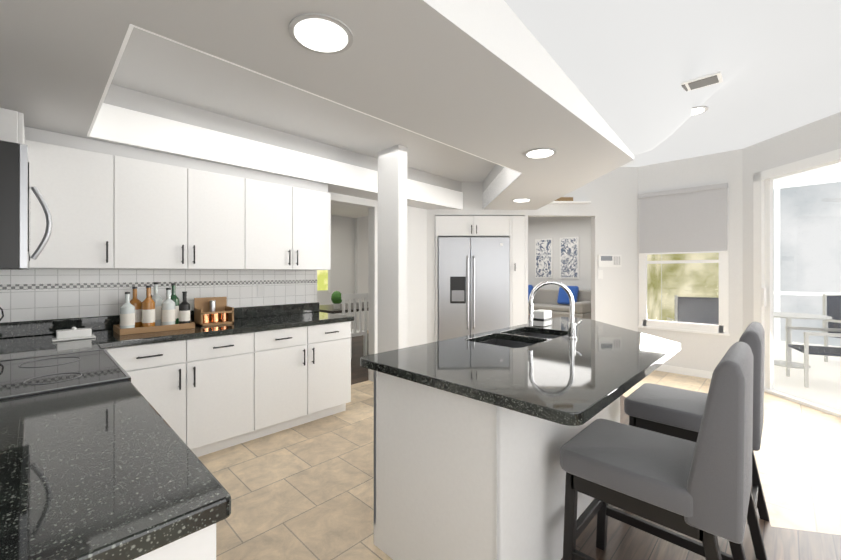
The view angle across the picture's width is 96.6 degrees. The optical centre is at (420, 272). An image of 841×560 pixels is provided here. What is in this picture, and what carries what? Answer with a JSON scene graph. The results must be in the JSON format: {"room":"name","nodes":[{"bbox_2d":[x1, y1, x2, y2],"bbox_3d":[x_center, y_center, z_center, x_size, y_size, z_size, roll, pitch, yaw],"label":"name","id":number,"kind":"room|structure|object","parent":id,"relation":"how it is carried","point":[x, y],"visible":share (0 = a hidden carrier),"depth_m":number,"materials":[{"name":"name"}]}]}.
{"room":"kitchen","nodes":[
{"label":"kitchen","id":0,"kind":"room"},
{"bbox_2d":[82,192,426,381],"bbox_3d":[-1.398,-0.070,3.742,0.120,2.800,4.200,0,0,44],"label":"wall","id":1,"kind":"structure","parent":0,"point":[416,276],"depth_m":4.90,"materials":[{"name":"paint"}]},
{"bbox_2d":[0,108,27,144],"bbox_3d":[-2.262,-0.402,1.898,0.545,0.760,0.349,0,0,44],"label":"upper cabinet","id":2,"kind":"object","parent":1,"relation":"attached to","point":[12,128],"depth_m":1.81,"materials":[{"name":"paint"}]},
{"bbox_2d":[0,140,52,269],"bbox_3d":[-1.756,-0.442,1.476,0.760,0.860,0.447,0,0,44],"label":"microwave","id":3,"kind":"object","parent":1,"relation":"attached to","point":[15,187],"visible":1,"depth_m":1.30,"materials":[{"name":"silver metal"}]},
{"bbox_2d":[28,127,115,268],"bbox_3d":[-2.313,-0.445,2.461,0.350,0.848,0.423,0,0,44],"label":"upper cabinet","id":4,"kind":"object","parent":1,"relation":"attached to","point":[113,206],"depth_m":2.35,"materials":[{"name":"paint"}]},
{"bbox_2d":[0,269,316,322],"bbox_3d":[-1.943,0.151,3.087,0.009,0.337,2.440,0,0,44],"label":"tile backsplash","id":5,"kind":"structure","parent":1,"relation":"attached to","point":[36,294],"depth_m":2.81,"materials":[{"name":"white tile"}]},
{"bbox_2d":[0,302,353,347],"bbox_3d":[-1.716,0.389,2.859,0.650,0.140,2.490,0,0,44],"label":"countertop","id":6,"kind":"structure","parent":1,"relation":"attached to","point":[270,317],"depth_m":2.88,"materials":[{"name":"black stone"}]},
{"bbox_2d":[51,327,95,341],"bbox_3d":[-2.168,0.380,2.343,0.120,0.076,0.200,0,0,44],"label":"butter dish","id":7,"kind":"object","parent":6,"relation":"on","point":[73,333],"visible":1,"depth_m":2.31,"materials":[{"name":"ceramic"}]},
{"bbox_2d":[113,282,194,334],"bbox_3d":[-1.941,0.247,2.736,0.300,0.342,0.440,0,0,44],"label":"tray","id":8,"kind":"object","parent":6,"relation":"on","point":[151,313],"visible":1,"depth_m":2.68,"materials":[{"name":"brown wood"}]},
{"bbox_2d":[194,297,233,325],"bbox_3d":[-1.669,0.313,3.030,0.180,0.210,0.240,0,0,44],"label":"mug rack","id":9,"kind":"object","parent":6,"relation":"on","point":[209,311],"visible":0.98,"depth_m":3.04,"materials":[{"name":"brown wood"}]},
{"bbox_2d":[116,144,247,269],"bbox_3d":[-1.871,-0.445,2.917,0.350,0.848,0.845,0,0,44],"label":"upper cabinet","id":10,"kind":"object","parent":1,"relation":"attached to","point":[173,212],"depth_m":2.76,"materials":[{"name":"paint"}]},
{"bbox_2d":[248,169,330,269],"bbox_3d":[-1.292,-0.444,3.514,0.350,0.848,0.820,0,0,44],"label":"upper cabinet","id":11,"kind":"object","parent":1,"relation":"attached to","point":[289,219],"depth_m":3.37,"materials":[{"name":"paint"}]},
{"bbox_2d":[111,27,495,217],"bbox_3d":[0.209,-1.367,6.392,5.500,0.300,9.000,0,0,44],"label":"ceiling","id":12,"kind":"structure","parent":0,"point":[154,65],"depth_m":2.81,"materials":[{"name":"paint"}]},
{"bbox_2d":[0,0,840,209],"bbox_3d":[2.090,-1.172,2.082,7.200,0.600,6.670,0,0,44],"label":"ceiling","id":13,"kind":"structure","parent":0,"point":[489,80],"depth_m":1.96,"materials":[{"name":"paint"}]},
{"bbox_2d":[87,24,521,208],"bbox_3d":[-0.116,-0.988,3.363,1.568,0.235,4.198,0,0,44],"label":"ceiling recess","id":14,"kind":"object","parent":13,"relation":"in","point":[121,125],"visible":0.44,"depth_m":3.01,"materials":[{"name":"paint"}]},
{"bbox_2d":[288,13,352,53],"bbox_3d":[-0.364,-0.868,1.375,0.230,0.009,0.230,0,0,44],"label":"recessed light","id":15,"kind":"object","parent":13,"relation":"in","point":[320,33],"visible":1,"depth_m":1.35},
{"bbox_2d":[512,198,531,201],"bbox_3d":[1.221,-0.865,4.519,0.230,0.009,0.230,0,0,44],"label":"recessed light","id":16,"kind":"object","parent":13,"relation":"in","point":[521,200],"visible":0.9,"depth_m":4.50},
{"bbox_2d":[524,148,556,158],"bbox_3d":[0.874,-0.867,2.738,0.230,0.009,0.230,0,0,44],"label":"recessed light","id":17,"kind":"object","parent":13,"relation":"in","point":[536,153],"visible":0.9,"depth_m":2.72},
{"bbox_2d":[691,106,707,115],"bbox_3d":[1.969,-1.155,2.691,0.160,0.009,0.160,0,0,44],"label":"recessed light","id":18,"kind":"object","parent":13,"relation":"in","point":[696,110],"visible":0.65,"depth_m":2.66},
{"bbox_2d":[681,71,722,91],"bbox_3d":[1.708,-1.187,2.391,0.340,0.015,0.150,0,0,44],"label":"ceiling vent","id":19,"kind":"object","parent":13,"relation":"in","point":[703,81],"visible":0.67,"depth_m":2.32,"materials":[{"name":"metal"}]},
{"bbox_2d":[317,215,661,330],"bbox_3d":[0.375,-0.067,6.591,5.500,2.800,8.320,0,0,44],"label":"wall","id":20,"kind":"structure","parent":0,"point":[349,257],"depth_m":8.54,"materials":[{"name":"paint"}]},
{"bbox_2d":[317,270,329,292],"bbox_3d":[-2.059,-0.166,7.837,0.030,1.200,0.380,0,0,44],"label":"dining room window","id":21,"kind":"structure","parent":20,"relation":"in","point":[323,279],"depth_m":7.87,"materials":[{"name":"glass"}]},
{"bbox_2d":[535,238,552,277],"bbox_3d":[3.135,-0.344,9.524,0.460,1.000,0.028,0,0,44],"label":"picture","id":22,"kind":"object","parent":20,"relation":"attached to","point":[543,258],"visible":0.96,"depth_m":9.50,"materials":[{"name":"paper"}]},
{"bbox_2d":[560,237,578,278],"bbox_3d":[3.601,-0.345,9.072,0.460,1.000,0.028,0,0,44],"label":"picture","id":23,"kind":"object","parent":20,"relation":"attached to","point":[569,257],"visible":0.96,"depth_m":9.05,"materials":[{"name":"paper"}]},
{"bbox_2d":[198,330,840,559],"bbox_3d":[1.409,1.354,4.251,14.000,0.053,14.000,0,0,44],"label":"floor","id":24,"kind":"structure","parent":0,"point":[305,491],"depth_m":2.41,"materials":[{"name":"tile"}]},
{"bbox_2d":[0,349,130,400],"bbox_3d":[-1.605,0.868,1.530,0.776,0.918,0.698,0,0,44],"label":"range","id":25,"kind":"object","parent":24,"relation":"on","point":[28,376],"visible":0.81,"depth_m":1.52,"materials":[{"name":"black glass"}]},
{"bbox_2d":[133,523,215,559],"bbox_3d":[-0.787,0.892,0.656,0.548,0.870,0.620,0,0,44],"label":"base cabinet","id":26,"kind":"object","parent":24,"relation":"on","point":[201,544],"depth_m":0.66,"materials":[{"name":"paint"}]},
{"bbox_2d":[0,380,230,559],"bbox_3d":[-0.964,0.387,0.847,1.088,0.140,0.645,0,0,44],"label":"countertop","id":27,"kind":"structure","parent":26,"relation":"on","point":[115,471],"depth_m":0.75,"materials":[{"name":"black stone"}]},
{"bbox_2d":[105,332,256,456],"bbox_3d":[-1.840,0.894,2.754,0.619,0.870,0.967,0,0,44],"label":"base cabinet","id":28,"kind":"object","parent":24,"relation":"on","point":[205,395],"depth_m":2.63,"materials":[{"name":"paint"}]},
{"bbox_2d":[0,322,111,359],"bbox_3d":[-2.019,0.388,1.873,0.288,0.140,0.651,0,0,44],"label":"countertop","id":29,"kind":"structure","parent":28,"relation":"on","point":[14,344],"depth_m":2.24,"materials":[{"name":"black stone"}]},
{"bbox_2d":[257,321,350,437],"bbox_3d":[-1.189,0.895,3.425,0.619,0.870,0.903,0,0,44],"label":"base cabinet","id":30,"kind":"object","parent":24,"relation":"on","point":[304,373],"depth_m":3.18,"materials":[{"name":"paint"}]},
{"bbox_2d":[319,302,367,313],"bbox_3d":[-1.100,0.953,6.404,1.000,0.760,1.600,0,0,44],"label":"dining table","id":31,"kind":"object","parent":24,"relation":"on","point":[327,309],"visible":0.1,"depth_m":5.88,"materials":[{"name":"paint"}]},
{"bbox_2d":[331,291,341,308],"bbox_3d":[-1.303,0.432,5.836,0.175,0.277,0.171,0,0,44],"label":"potted plant","id":32,"kind":"object","parent":31,"relation":"on","point":[336,298],"visible":0.98,"depth_m":5.78,"materials":[{"name":"plant"}]},
{"bbox_2d":[341,293,366,358],"bbox_3d":[-1.071,0.817,5.443,0.420,1.030,0.420,0,0,44],"label":"dining chair","id":33,"kind":"object","parent":24,"relation":"on","point":[355,332],"visible":0.46,"depth_m":5.37,"materials":[{"name":"paint"}]},
{"bbox_2d":[378,144,406,352],"bbox_3d":[-0.289,0.040,3.823,0.320,2.580,0.120,0,0,44],"label":"column","id":34,"kind":"structure","parent":24,"relation":"on","point":[392,248],"depth_m":3.74,"materials":[{"name":"paint"}]},
{"bbox_2d":[438,237,509,340],"bbox_3d":[0.733,0.427,5.500,0.980,1.810,0.796,0,0,-1],"label":"fridge","id":35,"kind":"object","parent":24,"relation":"on","point":[473,285],"visible":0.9,"depth_m":5.15,"materials":[{"name":"silver metal"}]},
{"bbox_2d":[435,216,524,341],"bbox_3d":[0.822,0.273,5.554,1.240,2.118,0.812,0,0,-1],"label":"surround","id":36,"kind":"object","parent":24,"relation":"on","point":[512,228],"visible":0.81,"depth_m":5.19,"materials":[{"name":"paint"}]},
{"bbox_2d":[528,288,590,318],"bbox_3d":[2.961,0.835,9.014,2.200,0.840,0.900,0,0,44],"label":"sofa","id":37,"kind":"object","parent":24,"relation":"on","point":[544,299],"visible":0.35,"depth_m":8.53,"materials":[{"name":"fabric"}]},
{"bbox_2d":[528,285,532,301],"bbox_3d":[2.608,0.535,9.468,0.440,0.431,0.240,0,0,44],"label":"sofa pillow","id":38,"kind":"object","parent":37,"relation":"on","point":[530,287],"visible":0.25,"depth_m":9.32,"materials":[{"name":"blue fabric"}]},
{"bbox_2d":[557,286,578,304],"bbox_3d":[3.419,0.535,8.682,0.440,0.431,0.240,0,0,44],"label":"sofa pillow","id":39,"kind":"object","parent":37,"relation":"on","point":[563,297],"visible":0.69,"depth_m":8.63,"materials":[{"name":"blue fabric"}]},
{"bbox_2d":[773,163,840,409],"bbox_3d":[6.072,-0.170,4.056,6.130,3.000,5.890,0,0,44],"label":"lanai","id":40,"kind":"object","parent":24,"relation":"on","point":[811,391],"depth_m":6.89,"materials":[{"name":"white"}]},
{"bbox_2d":[647,253,718,320],"bbox_3d":[4.014,-0.143,5.661,0.980,2.930,1.650,0,0,44],"label":"trees","id":41,"kind":"object","parent":40,"relation":"on","point":[695,268],"depth_m":6.26,"materials":[{"name":"green plant"}]},
{"bbox_2d":[666,295,718,324],"bbox_3d":[3.879,0.823,5.332,0.540,1.000,0.550,0,0,23],"label":"outdoor chair","id":42,"kind":"object","parent":40,"relation":"on","point":[690,313],"depth_m":5.10,"materials":[{"name":"grey fabric"}]},
{"bbox_2d":[774,312,831,368],"bbox_3d":[5.246,0.964,5.336,0.840,0.718,0.840,0,0,44],"label":"table","id":43,"kind":"object","parent":40,"relation":"on","point":[797,316],"depth_m":5.23,"materials":[{"name":"white metal"}]},
{"bbox_2d":[785,326,840,387],"bbox_3d":[4.770,0.823,4.407,0.550,1.000,0.540,0,0,27],"label":"outdoor chair","id":44,"kind":"object","parent":40,"relation":"on","point":[810,350],"depth_m":4.38,"materials":[{"name":"white metal"}]},
{"bbox_2d":[822,294,840,361],"bbox_3d":[6.237,0.823,5.286,0.540,1.000,0.550,0,0,-3],"label":"outdoor chair","id":45,"kind":"object","parent":40,"relation":"on","point":[830,302],"depth_m":5.51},
{"bbox_2d":[427,167,637,342],"bbox_3d":[1.566,-0.069,5.271,3.060,2.800,0.120,0,0,-1],"label":"wall","id":46,"kind":"structure","parent":0,"point":[611,209],"depth_m":5.21,"materials":[{"name":"paint"}]},
{"bbox_2d":[549,197,590,203],"bbox_3d":[2.013,-0.991,5.174,0.650,0.075,0.090,0,0,-1],"label":"ceiling vent","id":47,"kind":"object","parent":46,"relation":"attached to","point":[564,200],"visible":0.71,"depth_m":5.14,"materials":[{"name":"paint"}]},
{"bbox_2d":[598,255,621,278],"bbox_3d":[2.635,-0.076,5.217,0.325,0.335,0.022,0,0,-1],"label":"switch","id":48,"kind":"object","parent":46,"relation":"attached to","point":[609,260],"visible":0.98,"depth_m":5.21,"materials":[{"name":"white plastic"}]},
{"bbox_2d":[638,149,742,371],"bbox_3d":[3.469,-0.069,4.901,1.245,2.800,0.120,0,0,44],"label":"wall","id":49,"kind":"structure","parent":0,"point":[702,351],"depth_m":4.67,"materials":[{"name":"paint"}]},
{"bbox_2d":[638,188,729,335],"bbox_3d":[3.402,-0.124,4.893,0.990,1.790,0.074,0,0,44],"label":"window","id":50,"kind":"structure","parent":49,"relation":"in","point":[722,328],"depth_m":4.80,"materials":[{"name":"paint"}]},
{"bbox_2d":[638,183,727,254],"bbox_3d":[3.374,-0.659,4.865,0.960,0.840,0.034,0,0,44],"label":"window blind","id":51,"kind":"object","parent":50,"relation":"attached to","point":[686,220],"visible":1,"depth_m":4.83,"materials":[{"name":"fabric"}]},
{"bbox_2d":[656,365,712,378],"bbox_3d":[3.434,1.286,4.842,1.115,0.090,0.012,0,0,44],"label":"baseboard","id":52,"kind":"structure","parent":49,"relation":"attached to","point":[687,371],"depth_m":4.83,"materials":[{"name":"paint"}]},
{"bbox_2d":[561,395,840,559],"bbox_3d":[2.800,1.326,1.304,5.100,0.003,3.455,0,0,44],"label":"floor","id":53,"kind":"structure","parent":0,"point":[625,541],"depth_m":1.82,"materials":[{"name":"brown wood"}]},
{"bbox_2d":[374,332,619,559],"bbox_3d":[0.738,0.893,2.360,0.752,0.871,2.110,0,0,44],"label":"kitchen island","id":54,"kind":"object","parent":53,"relation":"on","point":[458,477],"visible":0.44,"depth_m":1.55,"materials":[{"name":"paint"}]},
{"bbox_2d":[360,317,680,425],"bbox_3d":[0.884,0.436,2.295,1.070,0.040,2.340,0,0,44],"label":"island countertop","id":55,"kind":"structure","parent":54,"relation":"on","point":[594,368],"depth_m":1.67,"materials":[{"name":"black stone"}]},
{"bbox_2d":[481,280,581,347],"bbox_3d":[0.710,0.362,2.409,0.510,0.621,0.788,0,0,44],"label":"faucet","id":56,"kind":"object","parent":55,"relation":"in","point":[572,325],"visible":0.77,"depth_m":2.36,"materials":[{"name":"silver metal"}]},
{"bbox_2d":[533,309,551,326],"bbox_3d":[0.949,0.357,2.929,0.102,0.116,0.142,0,0,44],"label":"soap caddy","id":57,"kind":"object","parent":55,"relation":"on","point":[542,317],"visible":0.85,"depth_m":2.88,"materials":[{"name":"white plastic"}]},
{"bbox_2d":[563,472,745,559],"bbox_3d":[0.932,1.066,1.475,0.587,0.524,0.430,0,0,44],"label":"stool leg","id":58,"kind":"object","parent":53,"relation":"on","point":[603,510],"visible":0.52,"depth_m":1.49,"materials":[{"name":"black wood"}]},
{"bbox_2d":[560,342,753,543],"bbox_3d":[0.922,0.550,1.486,0.580,0.556,0.470,0,0,44],"label":"seat","id":59,"kind":"object","parent":58,"relation":"on","point":[704,482],"visible":1,"depth_m":1.23,"materials":[{"name":"grey fabric"}]},
{"bbox_2d":[629,416,769,559],"bbox_3d":[1.517,1.066,2.064,0.587,0.524,0.430,0,0,44],"label":"stool leg","id":60,"kind":"object","parent":53,"relation":"on","point":[757,499],"visible":0.31,"depth_m":1.96,"materials":[{"name":"black wood"}]},
{"bbox_2d":[624,322,764,450],"bbox_3d":[1.506,0.550,2.075,0.580,0.556,0.470,0,0,44],"label":"seat","id":61,"kind":"object","parent":60,"relation":"on","point":[675,407],"visible":0.65,"depth_m":1.96,"materials":[{"name":"grey fabric"}]},
{"bbox_2d":[743,112,840,331],"bbox_3d":[3.918,-0.071,3.211,0.120,2.800,2.700,0,0,-1],"label":"wall","id":62,"kind":"structure","parent":0,"point":[819,137],"depth_m":4.11,"materials":[{"name":"paint"}]},
{"bbox_2d":[753,148,840,417],"bbox_3d":[3.889,0.100,3.330,0.135,2.458,1.936,0,0,-1],"label":"door frame","id":63,"kind":"structure","parent":62,"relation":"attached to","point":[763,256],"depth_m":4.14,"materials":[{"name":"paint"}]}
]}

